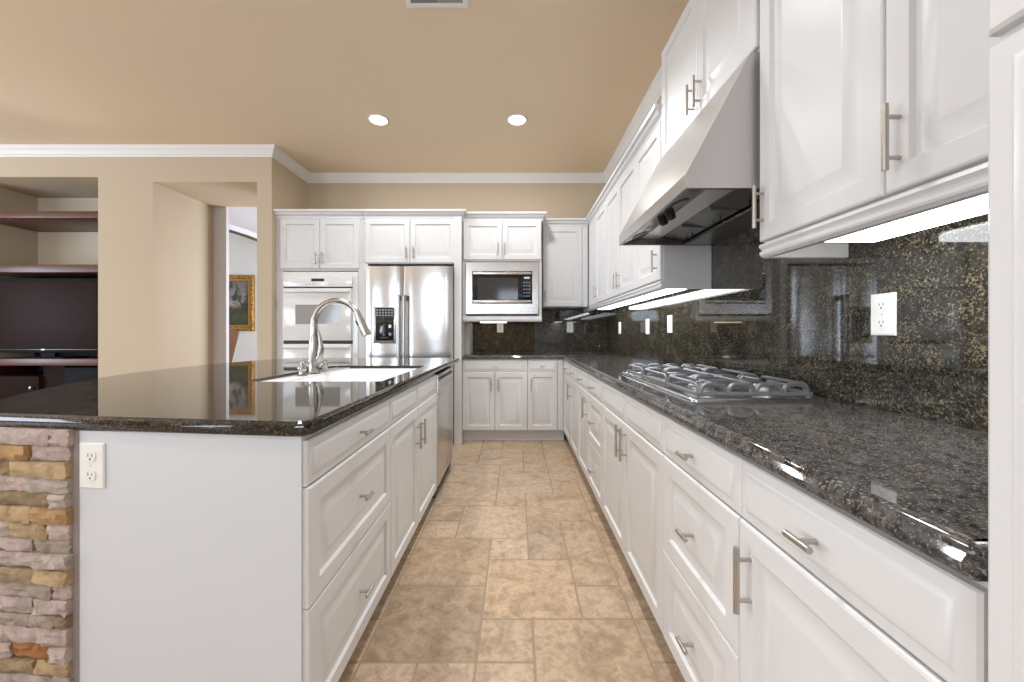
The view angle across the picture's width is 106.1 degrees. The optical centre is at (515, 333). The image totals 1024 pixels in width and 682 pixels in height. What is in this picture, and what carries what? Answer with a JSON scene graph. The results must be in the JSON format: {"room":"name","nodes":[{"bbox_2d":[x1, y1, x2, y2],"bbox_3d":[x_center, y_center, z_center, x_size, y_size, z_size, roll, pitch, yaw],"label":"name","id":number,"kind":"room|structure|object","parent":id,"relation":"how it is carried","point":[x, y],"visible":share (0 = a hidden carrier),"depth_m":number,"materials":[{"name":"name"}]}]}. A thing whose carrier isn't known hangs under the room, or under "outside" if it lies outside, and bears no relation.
{"room":"kitchen","nodes":[
{"label":"kitchen","id":0,"kind":"room"},
{"bbox_2d":[0,187,37,357],"bbox_3d":[-5.649,-0.227,4.245,0.002,2.748,0.608,0,0,0],"label":"wall","id":1,"kind":"structure","parent":0,"point":[18,246],"depth_m":4.36,"materials":[{"name":"beige paint"}]},
{"bbox_2d":[38,198,97,264],"bbox_3d":[-4.963,-0.227,4.635,1.373,2.750,0.170,0,0,0],"label":"wall niche","id":2,"kind":"object","parent":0,"point":[54,248],"visible":0.14,"depth_m":4.55,"materials":[{"name":"beige paint"}]},
{"bbox_2d":[0,211,97,231],"bbox_3d":[-4.963,-1.232,4.266,1.369,0.070,0.563,0,0,0],"label":"wall shelf","id":3,"kind":"object","parent":2,"relation":"attached to","point":[37,221],"visible":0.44,"depth_m":4.08,"materials":[{"name":"brown wood"}]},
{"bbox_2d":[0,157,256,377],"bbox_3d":[-5.375,-0.375,4.330,5.450,3.046,0.780,0,0,0],"label":"wall","id":4,"kind":"structure","parent":0,"point":[155,214],"depth_m":3.94,"materials":[{"name":"beige paint"}]},
{"bbox_2d":[0,65,661,182],"bbox_3d":[-3.447,-1.851,0.560,9.105,0.094,8.120,0,0,0],"label":"trim","id":5,"kind":"structure","parent":4,"relation":"attached to","point":[654,93],"depth_m":3.93,"materials":[{"name":"white paint"}]},
{"bbox_2d":[213,207,228,363],"bbox_3d":[-4.578,-0.402,4.747,2.044,3.100,0.045,0,0,0],"label":"wall","id":6,"kind":"structure","parent":0,"point":[220,214],"depth_m":4.72,"materials":[{"name":"grey paint"}]},
{"bbox_2d":[229,232,256,361],"bbox_3d":[-4.600,-0.452,7.550,6.800,3.200,0.100,0,0,0],"label":"wall","id":7,"kind":"structure","parent":0,"point":[242,250],"depth_m":7.50,"materials":[{"name":"white paint"}]},
{"bbox_2d":[229,275,254,330],"bbox_3d":[-5.508,-0.592,7.475,0.845,1.090,0.049,0,0,0],"label":"framed painting","id":8,"kind":"object","parent":7,"relation":"attached to","point":[241,287],"visible":0.6,"depth_m":7.49,"materials":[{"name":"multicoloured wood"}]},
{"bbox_2d":[229,224,256,238],"bbox_3d":[-4.652,-1.609,6.056,0.798,0.085,2.882,0,0,24],"label":"trim","id":9,"kind":"structure","parent":7,"relation":"attached to","point":[231,227],"depth_m":6.05,"materials":[{"name":"grey paint"}]},
{"bbox_2d":[229,230,256,241],"bbox_3d":[-4.650,-1.554,6.056,0.812,0.025,2.888,0,0,24],"label":"trim","id":10,"kind":"structure","parent":7,"relation":"attached to","point":[230,231],"depth_m":6.07,"materials":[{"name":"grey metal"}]},
{"bbox_2d":[229,207,256,233],"bbox_3d":[-3.400,-1.827,6.138,4.400,0.350,2.725,0,0,0],"label":"ceiling","id":11,"kind":"structure","parent":0,"point":[242,217],"depth_m":5.48,"materials":[{"name":"grey paint"}]},
{"bbox_2d":[257,157,307,359],"bbox_3d":[-2.575,-0.375,4.330,0.150,3.046,0.780,0,0,0],"label":"wall","id":12,"kind":"structure","parent":0,"point":[278,187],"depth_m":3.94,"materials":[{"name":"beige paint"}]},
{"bbox_2d":[0,0,688,172],"bbox_3d":[-3.447,-1.948,0.510,9.305,0.100,8.420,0,0,0],"label":"ceiling","id":13,"kind":"structure","parent":0,"point":[304,78],"depth_m":2.80,"materials":[{"name":"beige paint"}]},
{"bbox_2d":[368,114,388,124],"bbox_3d":[-1.220,-1.894,3.416,0.180,0.007,0.180,0,0,0],"label":"recessed light","id":14,"kind":"object","parent":13,"relation":"in","point":[377,119],"visible":1,"depth_m":3.40,"materials":[{"name":"white paint"}]},
{"bbox_2d":[405,0,468,7],"bbox_3d":[-0.452,-1.894,2.139,0.360,0.007,0.198,0,0,0],"label":"ceiling vent","id":15,"kind":"object","parent":13,"relation":"in","point":[410,3],"visible":1,"depth_m":2.21,"materials":[{"name":"white metal"}]},
{"bbox_2d":[507,114,526,124],"bbox_3d":[0.010,-1.894,3.416,0.180,0.007,0.180,0,0,0],"label":"recessed light","id":16,"kind":"object","parent":13,"relation":"in","point":[515,119],"visible":1,"depth_m":3.40,"materials":[{"name":"white paint"}]},
{"bbox_2d":[308,183,606,308],"bbox_3d":[-0.698,-0.375,4.670,3.605,3.046,0.100,0,0,0],"label":"wall","id":17,"kind":"structure","parent":0,"point":[560,200],"depth_m":4.62,"materials":[{"name":"beige paint"}]},
{"bbox_2d":[469,309,606,352],"bbox_3d":[0.270,-0.034,4.610,1.670,0.522,0.020,0,0,0],"label":"backsplash","id":18,"kind":"structure","parent":17,"relation":"attached to","point":[589,334],"depth_m":4.60,"materials":[{"name":"black stone"}]},
{"bbox_2d":[497,323,502,331],"bbox_3d":[-0.188,-0.074,4.595,0.077,0.124,0.008,0,0,0],"label":"wall outlet","id":19,"kind":"object","parent":18,"relation":"attached to","point":[499,325],"visible":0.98,"depth_m":4.59,"materials":[{"name":"white plastic"}]},
{"bbox_2d":[567,322,572,331],"bbox_3d":[0.645,-0.074,4.595,0.077,0.124,0.008,0,0,0],"label":"wall outlet","id":20,"kind":"object","parent":18,"relation":"attached to","point":[569,324],"visible":1,"depth_m":4.59,"materials":[{"name":"white plastic"}]},
{"bbox_2d":[542,218,587,308],"bbox_3d":[0.548,-0.783,4.416,0.502,0.977,0.364,0,0,0],"label":"upper cabinet","id":21,"kind":"object","parent":17,"relation":"attached to","point":[564,240],"visible":0.91,"depth_m":4.27,"materials":[{"name":"white paint"}]},
{"bbox_2d":[338,433,685,681],"bbox_3d":[-3.136,1.150,2.616,10.468,0.004,12.908,0,0,0],"label":"floor","id":22,"kind":"structure","parent":0,"point":[514,570],"depth_m":1.70,"materials":[{"name":"tile"}]},
{"bbox_2d":[0,265,97,398],"bbox_3d":[-4.963,0.217,4.263,1.369,1.862,0.555,0,0,0],"label":"media cabinet","id":23,"kind":"object","parent":22,"relation":"on","point":[17,376],"visible":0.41,"depth_m":4.02,"materials":[{"name":"brown wood"}]},
{"bbox_2d":[0,278,97,358],"bbox_3d":[-4.973,-0.162,4.125,1.145,0.850,0.250,0,0,0],"label":"television","id":24,"kind":"object","parent":23,"relation":"on","point":[49,317],"visible":0.85,"depth_m":4.08,"materials":[{"name":"black"}]},
{"bbox_2d":[0,356,97,365],"bbox_3d":[-4.963,0.298,4.249,1.369,0.070,0.528,0,0,0],"label":"shelf","id":25,"kind":"object","parent":23,"relation":"attached to","point":[92,360],"depth_m":3.98,"materials":[{"name":"brown wood"}]},
{"bbox_2d":[0,265,97,277],"bbox_3d":[-4.963,-0.674,4.263,1.369,0.080,0.555,0,0,0],"label":"shelf","id":26,"kind":"object","parent":23,"relation":"attached to","point":[19,271],"depth_m":3.98,"materials":[{"name":"brown wood"}]},
{"bbox_2d":[65,366,97,383],"bbox_3d":[-4.548,0.702,4.248,0.407,0.688,0.404,0,0,0],"label":"media box","id":27,"kind":"object","parent":23,"relation":"on","point":[80,373],"visible":0.21,"depth_m":4.05,"materials":[{"name":"black"}]},
{"bbox_2d":[229,330,238,362],"bbox_3d":[-5.234,0.544,6.580,0.652,1.207,0.520,0,0,0],"label":"dining chair","id":28,"kind":"object","parent":22,"relation":"on","point":[233,334],"visible":0.04,"depth_m":6.75,"materials":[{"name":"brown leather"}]},
{"bbox_2d":[75,365,451,681],"bbox_3d":[-1.083,0.709,2.151,1.075,0.879,2.298,0,0,0],"label":"kitchen island","id":29,"kind":"object","parent":22,"relation":"on","point":[191,548],"visible":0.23,"depth_m":1.03,"materials":[{"name":"white paint"}]},
{"bbox_2d":[0,427,78,681],"bbox_3d":[-1.427,0.707,1.075,0.430,0.883,0.030,0,0,6],"label":"stone veneer","id":30,"kind":"object","parent":29,"relation":"attached to","point":[39,467],"visible":1,"depth_m":1.06,"materials":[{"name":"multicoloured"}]},
{"bbox_2d":[80,442,105,488],"bbox_3d":[-1.168,0.364,1.059,0.077,0.125,0.008,0,0,6],"label":"island outlet","id":31,"kind":"object","parent":29,"relation":"attached to","point":[92,455],"visible":1,"depth_m":1.06,"materials":[{"name":"white plastic"}]},
{"bbox_2d":[85,470,95,480],"bbox_3d":[-1.168,0.390,1.056,0.033,0.027,0.002,0,0,6],"label":"receptacle","id":32,"kind":"object","parent":31,"relation":"attached to","point":[90,475],"depth_m":1.06,"materials":[{"name":"white plastic"}]},
{"bbox_2d":[85,452,95,461],"bbox_3d":[-1.168,0.338,1.056,0.033,0.027,0.002,0,0,6],"label":"receptacle","id":33,"kind":"object","parent":31,"relation":"attached to","point":[89,456],"depth_m":1.06,"materials":[{"name":"white plastic"}]},
{"bbox_2d":[0,358,458,436],"bbox_3d":[-1.405,0.248,2.322,1.750,0.040,2.675,0,0,0],"label":"island countertop","id":34,"kind":"structure","parent":29,"relation":"on","point":[222,398],"depth_m":1.31,"materials":[{"name":"stone"}]},
{"bbox_2d":[259,368,416,381],"bbox_3d":[-0.970,0.342,2.280,0.648,0.202,0.898,0,0,0],"label":"sink","id":35,"kind":"object","parent":34,"relation":"in","point":[334,374],"visible":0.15,"depth_m":2.68,"materials":[{"name":"white ceramic"}]},
{"bbox_2d":[297,360,310,375],"bbox_3d":[-1.204,0.194,2.190,0.079,0.092,0.054,0,0,0],"label":"soap dispenser","id":36,"kind":"object","parent":35,"relation":"on","point":[301,368],"visible":1,"depth_m":2.18,"materials":[{"name":"grey metal"}]},
{"bbox_2d":[320,359,328,371],"bbox_3d":[-1.216,0.203,2.445,0.052,0.076,0.052,0,0,0],"label":"air gap","id":37,"kind":"object","parent":35,"relation":"on","point":[324,365],"visible":0.98,"depth_m":2.43,"materials":[{"name":"grey metal"}]},
{"bbox_2d":[307,298,370,373],"bbox_3d":[-1.060,0.013,2.310,0.377,0.454,0.073,0,0,0],"label":"faucet","id":38,"kind":"object","parent":34,"relation":"on","point":[315,347],"visible":1,"depth_m":2.29,"materials":[{"name":"grey metal"}]},
{"bbox_2d":[273,209,363,358],"bbox_3d":[-2.041,-0.066,4.283,0.912,2.427,0.669,0,0,0],"label":"tall cabinet","id":39,"kind":"object","parent":22,"relation":"on","point":[307,240],"visible":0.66,"depth_m":3.99,"materials":[{"name":"white paint"}]},
{"bbox_2d":[283,272,357,358],"bbox_3d":[-2.030,0.048,4.199,0.776,1.380,0.512,0,0,0],"label":"wall oven","id":40,"kind":"object","parent":39,"relation":"in","point":[303,292],"visible":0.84,"depth_m":3.97,"materials":[{"name":"white metal"}]},
{"bbox_2d":[303,398,389,681],"bbox_3d":[-0.781,0.709,1.335,0.558,0.878,0.655,0,0,0],"label":"base cabinet","id":41,"kind":"object","parent":22,"relation":"on","point":[346,463],"visible":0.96,"depth_m":1.20,"materials":[{"name":"white paint"}]},
{"bbox_2d":[366,266,453,443],"bbox_3d":[-1.089,0.226,4.204,0.887,1.845,0.692,0,0,0],"label":"refrigerator","id":42,"kind":"object","parent":22,"relation":"on","point":[410,309],"visible":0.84,"depth_m":3.92,"materials":[{"name":"grey metal"}]},
{"bbox_2d":[386,374,436,578],"bbox_3d":[-0.782,0.709,2.147,0.556,0.878,0.967,0,0,0],"label":"base cabinet","id":43,"kind":"object","parent":22,"relation":"on","point":[413,409],"visible":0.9,"depth_m":1.97,"materials":[{"name":"white paint"}]},
{"bbox_2d":[362,209,468,443],"bbox_3d":[-1.049,-0.066,4.283,1.067,2.427,0.669,0,0,0],"label":"tall cabinet","id":44,"kind":"object","parent":22,"relation":"on","point":[392,237],"visible":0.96,"depth_m":3.99,"materials":[{"name":"white paint"}]},
{"bbox_2d":[432,367,451,497],"bbox_3d":[-0.794,0.714,2.935,0.531,0.868,0.594,0,0,0],"label":"dishwasher","id":45,"kind":"object","parent":22,"relation":"on","point":[443,377],"visible":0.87,"depth_m":2.85,"materials":[{"name":"silver metal"}]},
{"bbox_2d":[463,359,526,439],"bbox_3d":[-0.222,0.709,4.311,0.685,0.878,0.578,0,0,0],"label":"base cabinet","id":46,"kind":"object","parent":22,"relation":"on","point":[494,390],"visible":1,"depth_m":4.06,"materials":[{"name":"white paint"}]},
{"bbox_2d":[527,359,563,439],"bbox_3d":[0.318,0.709,4.311,0.392,0.878,0.578,0,0,0],"label":"base cabinet","id":47,"kind":"object","parent":22,"relation":"on","point":[545,377],"visible":0.95,"depth_m":4.06,"materials":[{"name":"white paint"}]},
{"bbox_2d":[562,360,570,442],"bbox_3d":[0.782,0.709,4.082,0.641,0.878,1.051,0,0,0],"label":"base cabinet","id":48,"kind":"object","parent":22,"relation":"on","point":[567,365],"visible":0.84,"depth_m":3.80,"materials":[{"name":"white paint"}]},
{"bbox_2d":[462,353,987,581],"bbox_3d":[0.269,0.249,2.513,1.670,0.042,4.212,0,0,0],"label":"countertop","id":49,"kind":"structure","parent":48,"relation":"on","point":[921,483],"depth_m":0.74,"materials":[{"name":"black stone"}]},
{"bbox_2d":[463,211,546,353],"bbox_3d":[-0.121,-0.525,4.311,0.889,1.504,0.575,0,0,0],"label":"cabinet","id":50,"kind":"object","parent":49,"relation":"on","point":[488,236],"visible":0.99,"depth_m":4.06,"materials":[{"name":"white paint"}]},
{"bbox_2d":[466,262,538,315],"bbox_3d":[-0.146,-0.476,4.263,0.770,0.558,0.434,0,0,0],"label":"microwave","id":51,"kind":"object","parent":50,"relation":"in","point":[492,288],"visible":0.99,"depth_m":4.06,"materials":[{"name":"silver metal"}]},
{"bbox_2d":[621,364,823,400],"bbox_3d":[0.822,0.199,1.750,0.460,0.058,0.910,0,0,0],"label":"gas cooktop","id":52,"kind":"object","parent":49,"relation":"in","point":[692,382],"visible":1,"depth_m":1.47,"materials":[{"name":"silver metal"}]},
{"bbox_2d":[567,364,578,459],"bbox_3d":[0.782,0.709,3.335,0.641,0.878,0.438,0,0,0],"label":"base cabinet","id":53,"kind":"object","parent":22,"relation":"on","point":[574,382],"visible":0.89,"depth_m":3.32,"materials":[{"name":"white paint"}]},
{"bbox_2d":[577,368,589,479],"bbox_3d":[0.782,0.709,2.900,0.641,0.878,0.428,0,0,0],"label":"base cabinet","id":54,"kind":"object","parent":22,"relation":"on","point":[583,376],"visible":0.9,"depth_m":2.86,"materials":[{"name":"white paint"}]},
{"bbox_2d":[588,374,604,508],"bbox_3d":[0.782,0.709,2.460,0.641,0.878,0.448,0,0,0],"label":"base cabinet","id":55,"kind":"object","parent":22,"relation":"on","point":[595,395],"visible":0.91,"depth_m":2.42,"materials":[{"name":"white paint"}]},
{"bbox_2d":[602,382,667,633],"bbox_3d":[0.783,0.709,1.775,0.639,0.878,0.918,0,0,0],"label":"base cabinet","id":56,"kind":"object","parent":22,"relation":"on","point":[633,431],"visible":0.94,"depth_m":1.60,"materials":[{"name":"white paint"}]},
{"bbox_2d":[663,416,746,681],"bbox_3d":[0.782,0.709,1.091,0.641,0.878,0.447,0,0,0],"label":"base cabinet","id":57,"kind":"object","parent":22,"relation":"on","point":[702,477],"visible":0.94,"depth_m":1.05,"materials":[{"name":"white paint"}]},
{"bbox_2d":[733,459,987,681],"bbox_3d":[0.782,0.709,0.639,0.641,0.878,0.452,0,0,0],"label":"base cabinet","id":58,"kind":"object","parent":22,"relation":"on","point":[821,593],"visible":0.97,"depth_m":0.60,"materials":[{"name":"white paint"}]},
{"bbox_2d":[988,0,1023,681],"bbox_3d":[0.778,-0.025,0.036,0.620,2.345,0.710,0,0,0],"label":"pantry cabinet","id":59,"kind":"object","parent":22,"relation":"on","point":[1005,17],"visible":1,"depth_m":0.37,"materials":[{"name":"white paint"}]},
{"bbox_2d":[620,96,987,432],"bbox_3d":[1.155,-0.375,0.510,0.100,3.046,8.420,0,0,0],"label":"wall","id":60,"kind":"structure","parent":0,"point":[660,99],"depth_m":1.40,"materials":[{"name":"beige paint"}]},
{"bbox_2d":[583,192,606,312],"bbox_3d":[0.923,-0.760,4.021,0.319,1.024,1.171,0,0,0],"label":"upper cabinet","id":61,"kind":"object","parent":60,"relation":"attached to","point":[596,218],"visible":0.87,"depth_m":3.81,"materials":[{"name":"white paint"}]},
{"bbox_2d":[600,305,623,308],"bbox_3d":[0.919,-0.273,3.775,0.151,0.042,0.566,0,0,0],"label":"light","id":62,"kind":"object","parent":61,"relation":"attached to","point":[610,306],"visible":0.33,"depth_m":3.60,"materials":[{"name":"white plastic"}]},
{"bbox_2d":[602,144,640,305],"bbox_3d":[0.923,-0.760,3.005,0.319,1.024,0.858,0,0,0],"label":"upper cabinet","id":63,"kind":"object","parent":60,"relation":"attached to","point":[619,191],"visible":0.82,"depth_m":2.95,"materials":[{"name":"white paint"}]},
{"bbox_2d":[614,299,645,304],"bbox_3d":[0.919,-0.273,3.160,0.151,0.042,0.536,0,0,0],"label":"light","id":64,"kind":"object","parent":63,"relation":"attached to","point":[631,301],"visible":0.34,"depth_m":3.04,"materials":[{"name":"white plastic"}]},
{"bbox_2d":[631,104,710,295],"bbox_3d":[0.923,-0.760,2.353,0.319,1.024,0.441,0,0,0],"label":"upper cabinet","id":65,"kind":"object","parent":60,"relation":"attached to","point":[658,267],"visible":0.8,"depth_m":2.17,"materials":[{"name":"white paint"}]},
{"bbox_2d":[634,289,685,298],"bbox_3d":[0.919,-0.273,2.530,0.151,0.042,0.676,0,0,0],"label":"light","id":66,"kind":"object","parent":65,"relation":"attached to","point":[665,291],"visible":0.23,"depth_m":2.43,"materials":[{"name":"white plastic"}]},
{"bbox_2d":[619,52,759,244],"bbox_3d":[0.827,-0.707,1.706,0.515,0.466,0.840,0,0,0],"label":"range hood","id":67,"kind":"object","parent":60,"relation":"attached to","point":[699,192],"visible":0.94,"depth_m":1.43,"materials":[{"name":"silver metal"}]},
{"bbox_2d":[632,190,731,238],"bbox_3d":[0.687,-0.505,1.706,0.194,0.035,0.810,0,0,0],"label":"filter","id":68,"kind":"object","parent":67,"relation":"on","point":[689,204],"depth_m":1.61,"materials":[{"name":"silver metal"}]},
{"bbox_2d":[662,0,759,157],"bbox_3d":[0.923,-1.252,1.703,0.319,0.600,0.844,0,0,0],"label":"upper cabinet","id":69,"kind":"object","parent":60,"relation":"attached to","point":[710,39],"visible":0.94,"depth_m":1.67,"materials":[{"name":"white paint"}]},
{"bbox_2d":[607,213,987,431],"bbox_3d":[1.095,-0.187,2.500,0.020,0.829,4.200,0,0,0],"label":"backsplash","id":70,"kind":"structure","parent":60,"relation":"attached to","point":[807,320],"depth_m":1.25,"materials":[{"name":"black stone"}]},
{"bbox_2d":[618,322,620,333],"bbox_3d":[1.080,-0.057,4.020,0.009,0.124,0.077,0,0,0],"label":"light switch","id":71,"kind":"object","parent":70,"relation":"attached to","point":[619,323],"visible":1,"depth_m":4.01,"materials":[{"name":"white plastic"}]},
{"bbox_2d":[646,319,648,333],"bbox_3d":[1.080,-0.057,3.170,0.009,0.124,0.077,0,0,0],"label":"light switch","id":72,"kind":"object","parent":70,"relation":"attached to","point":[647,320],"visible":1,"depth_m":3.15,"materials":[{"name":"white plastic"}]},
{"bbox_2d":[667,315,671,332],"bbox_3d":[1.080,-0.067,2.710,0.008,0.124,0.077,0,0,0],"label":"wall outlet","id":73,"kind":"object","parent":70,"relation":"attached to","point":[669,317],"visible":1,"depth_m":2.71,"materials":[{"name":"white plastic"}]},
{"bbox_2d":[871,292,896,335],"bbox_3d":[1.080,-0.056,1.135,0.008,0.124,0.077,0,0,0],"label":"wall outlet","id":74,"kind":"object","parent":70,"relation":"attached to","point":[883,306],"visible":1,"depth_m":1.13,"materials":[{"name":"white plastic"}]},
{"bbox_2d":[876,319,886,327],"bbox_3d":[1.078,-0.030,1.135,0.002,0.027,0.033,0,0,0],"label":"receptacle","id":75,"kind":"object","parent":74,"relation":"attached to","point":[880,323],"depth_m":1.13,"materials":[{"name":"grey plastic"}]},
{"bbox_2d":[876,301,886,309],"bbox_3d":[1.078,-0.082,1.135,0.002,0.027,0.033,0,0,0],"label":"receptacle","id":76,"kind":"object","parent":74,"relation":"attached to","point":[880,305],"depth_m":1.13,"materials":[{"name":"grey plastic"}]},
{"bbox_2d":[752,0,995,257],"bbox_3d":[0.923,-0.760,0.837,0.319,1.024,0.868,0,0,0],"label":"upper cabinet","id":77,"kind":"object","parent":60,"relation":"attached to","point":[874,113],"visible":0.98,"depth_m":0.90,"materials":[{"name":"white paint"}]},
{"bbox_2d":[826,194,987,241],"bbox_3d":[0.923,-0.273,0.751,0.174,0.042,0.658,0,0,0],"label":"light","id":78,"kind":"object","parent":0,"point":[976,206],"visible":0.44,"depth_m":0.87,"materials":[{"name":"white plastic"}]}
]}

